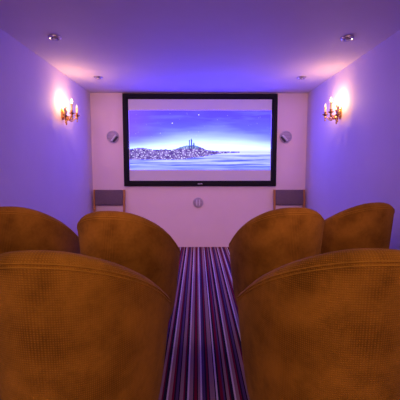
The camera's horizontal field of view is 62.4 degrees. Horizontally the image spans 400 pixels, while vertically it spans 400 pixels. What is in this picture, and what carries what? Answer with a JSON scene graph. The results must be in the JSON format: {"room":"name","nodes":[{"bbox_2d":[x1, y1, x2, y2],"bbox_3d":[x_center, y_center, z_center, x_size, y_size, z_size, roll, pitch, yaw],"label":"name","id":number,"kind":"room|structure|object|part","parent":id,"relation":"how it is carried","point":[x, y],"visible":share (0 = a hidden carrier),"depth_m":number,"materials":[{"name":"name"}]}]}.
{"room":"home theater","nodes":[
{"label":"home theater","id":0,"kind":"room"},
{"bbox_2d":[0,28,92,235],"bbox_3d":[-1.676,-0.131,1.720,0.120,2.350,6.920,0,5,-1],"label":"wall","id":1,"kind":"structure","parent":0,"point":[46,162],"depth_m":3.42,"materials":[{"name":"paint"}]},
{"bbox_2d":[61,103,79,124],"bbox_3d":[-1.553,-1.041,3.918,0.165,0.304,0.352,0,5,-1],"label":"candle sconce","id":2,"kind":"object","parent":1,"relation":"attached to","point":[64,111],"visible":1,"depth_m":3.89,"materials":[{"name":"gold metal"}]},
{"bbox_2d":[90,93,307,246],"bbox_3d":[-0.012,-0.441,5.121,3.270,2.350,0.120,0,5,-1],"label":"wall","id":3,"kind":"structure","parent":0,"point":[224,210],"depth_m":5.09,"materials":[{"name":"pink paint"}]},
{"bbox_2d":[107,131,118,142],"bbox_3d":[-1.318,-0.953,4.962,0.184,0.184,0.076,0,5,-1],"label":"wall speaker","id":4,"kind":"object","parent":3,"relation":"attached to","point":[112,136],"visible":1,"depth_m":4.96,"materials":[{"name":"grey plastic"}]},
{"bbox_2d":[193,197,202,207],"bbox_3d":[-0.028,0.041,5.077,0.160,0.160,0.052,0,5,-1],"label":"wall speaker","id":5,"kind":"object","parent":3,"relation":"attached to","point":[197,202],"visible":1,"depth_m":5.06,"materials":[{"name":"grey plastic"}]},
{"bbox_2d":[122,93,277,185],"bbox_3d":[0.003,-0.900,4.989,2.318,1.380,0.052,0,5,-1],"label":"projection screen","id":6,"kind":"object","parent":3,"relation":"attached to","point":[170,139],"visible":1,"depth_m":4.99,"materials":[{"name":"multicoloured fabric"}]},
{"bbox_2d":[129,110,270,169],"bbox_3d":[0.003,-0.901,4.989,2.134,0.885,0.001,0,5,-1],"label":"picture","id":7,"kind":"object","parent":6,"relation":"attached to","point":[159,139],"depth_m":4.99},
{"bbox_2d":[280,131,291,142],"bbox_3d":[1.304,-0.955,4.986,0.184,0.184,0.076,0,5,-1],"label":"wall speaker","id":8,"kind":"object","parent":3,"relation":"attached to","point":[285,136],"visible":1,"depth_m":4.98,"materials":[{"name":"grey plastic"}]},
{"bbox_2d":[281,132,290,141],"bbox_3d":[1.304,-0.955,4.986,0.159,0.159,0.019,0,5,-1],"label":"grille","id":9,"kind":"object","parent":8,"relation":"attached to","point":[285,136],"depth_m":4.98,"materials":[{"name":"silver metal"}]},
{"bbox_2d":[0,0,399,92],"bbox_3d":[0.019,-1.363,1.624,3.510,0.120,6.920,0,5,-1],"label":"ceiling","id":10,"kind":"structure","parent":0,"point":[136,46],"depth_m":2.92,"materials":[{"name":"paint"}]},
{"bbox_2d":[48,35,60,40],"bbox_3d":[-1.260,-1.402,2.864,0.110,0.026,0.110,0,5,-1],"label":"recessed light","id":11,"kind":"object","parent":10,"relation":"in","point":[51,37],"visible":1,"depth_m":2.85,"materials":[{"name":"grey metal"}]},
{"bbox_2d":[340,35,353,41],"bbox_3d":[1.283,-1.403,2.877,0.110,0.026,0.110,0,5,-1],"label":"recessed light","id":12,"kind":"object","parent":10,"relation":"in","point":[346,38],"visible":1,"depth_m":2.86,"materials":[{"name":"grey metal"}]},
{"bbox_2d":[158,247,249,399],"bbox_3d":[0.019,1.097,1.847,3.510,0.120,6.920,0,5,-1],"label":"floor","id":13,"kind":"structure","parent":0,"point":[203,360],"depth_m":2.40,"materials":[{"name":"carpet"}]},
{"bbox_2d":[0,206,79,253],"bbox_3d":[-1.254,0.494,2.483,0.637,0.966,0.707,0,5,-2],"label":"tub chair","id":14,"kind":"object","parent":13,"relation":"on","point":[21,228],"visible":0.33,"depth_m":2.15,"materials":[{"name":"orange fabric"}]},
{"bbox_2d":[0,250,170,399],"bbox_3d":[-0.456,0.600,1.316,0.637,0.966,0.707,0,5,3],"label":"tub chair","id":15,"kind":"object","parent":13,"relation":"on","point":[74,326],"visible":1,"depth_m":0.98,"materials":[{"name":"orange fabric"}]},
{"bbox_2d":[93,190,124,211],"bbox_3d":[-1.379,0.312,4.852,0.482,0.900,0.472,0,5,-1],"label":"wooden chair","id":16,"kind":"object","parent":13,"relation":"on","point":[100,197],"visible":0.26,"depth_m":4.99,"materials":[{"name":"brown wood"}]},
{"bbox_3d":[-1.605,0.294,5.045,0.028,0.900,0.079,0,5,-1],"label":"post","id":17,"kind":"part","parent":16,"relation":"part of","materials":[{"name":"brown wood"}]},
{"bbox_3d":[-1.381,-0.039,5.015,0.421,0.230,0.045,0,0,-1],"label":"backrest","id":18,"kind":"part","parent":16,"relation":"part of","materials":[{"name":"fabric"}]},
{"bbox_3d":[-1.155,0.294,5.050,0.028,0.900,0.079,0,5,-1],"label":"post","id":19,"kind":"part","parent":16,"relation":"part of","materials":[{"name":"brown wood"}]},
{"bbox_2d":[77,211,179,321],"bbox_3d":[-0.479,0.515,2.251,0.637,0.966,0.707,1,5,8],"label":"tub chair","id":20,"kind":"object","parent":13,"relation":"on","point":[134,242],"visible":0.59,"depth_m":1.92,"materials":[{"name":"orange fabric"}]},
{"bbox_2d":[229,207,324,306],"bbox_3d":[0.557,0.499,2.428,0.637,0.966,0.707,-1,5,-6],"label":"tub chair","id":21,"kind":"object","parent":13,"relation":"on","point":[271,240],"visible":0.62,"depth_m":2.10,"materials":[{"name":"orange fabric"}]},
{"bbox_2d":[273,190,304,209],"bbox_3d":[1.366,0.310,4.877,0.482,0.900,0.472,0,5,-1],"label":"wooden chair","id":22,"kind":"object","parent":13,"relation":"on","point":[280,197],"visible":0.34,"depth_m":5.02,"materials":[{"name":"brown wood"}]},
{"bbox_3d":[1.139,0.292,5.070,0.028,0.900,0.079,0,5,-1],"label":"post","id":23,"kind":"part","parent":22,"relation":"part of","materials":[{"name":"brown wood"}]},
{"bbox_3d":[1.364,-0.041,5.040,0.421,0.230,0.045,0,0,-1],"label":"backrest","id":24,"kind":"part","parent":22,"relation":"part of","materials":[{"name":"fabric"}]},
{"bbox_3d":[1.589,0.292,5.074,0.028,0.900,0.079,0,5,-1],"label":"post","id":25,"kind":"part","parent":22,"relation":"part of","materials":[{"name":"brown wood"}]},
{"bbox_2d":[237,248,399,399],"bbox_3d":[0.492,0.598,1.340,0.637,0.966,0.707,0,5,-4],"label":"tub chair","id":26,"kind":"object","parent":13,"relation":"on","point":[325,326],"visible":1,"depth_m":1.01,"materials":[{"name":"orange fabric"}]},
{"bbox_2d":[321,202,394,253],"bbox_3d":[1.191,0.472,2.732,0.637,0.966,0.707,-1,5,-16],"label":"tub chair","id":27,"kind":"object","parent":13,"relation":"on","point":[368,225],"visible":0.4,"depth_m":2.39,"materials":[{"name":"orange fabric"}]},
{"bbox_2d":[305,30,399,249],"bbox_3d":[1.714,-0.134,1.751,0.120,2.350,6.920,0,5,-1],"label":"wall","id":28,"kind":"structure","parent":0,"point":[353,161],"depth_m":3.39,"materials":[{"name":"paint"}]},
{"bbox_2d":[322,102,341,123],"bbox_3d":[1.551,-1.034,3.836,0.165,0.304,0.352,0,5,-1],"label":"candle sconce","id":29,"kind":"object","parent":28,"relation":"attached to","point":[338,110],"visible":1,"depth_m":3.81,"materials":[{"name":"gold metal"}]}
]}

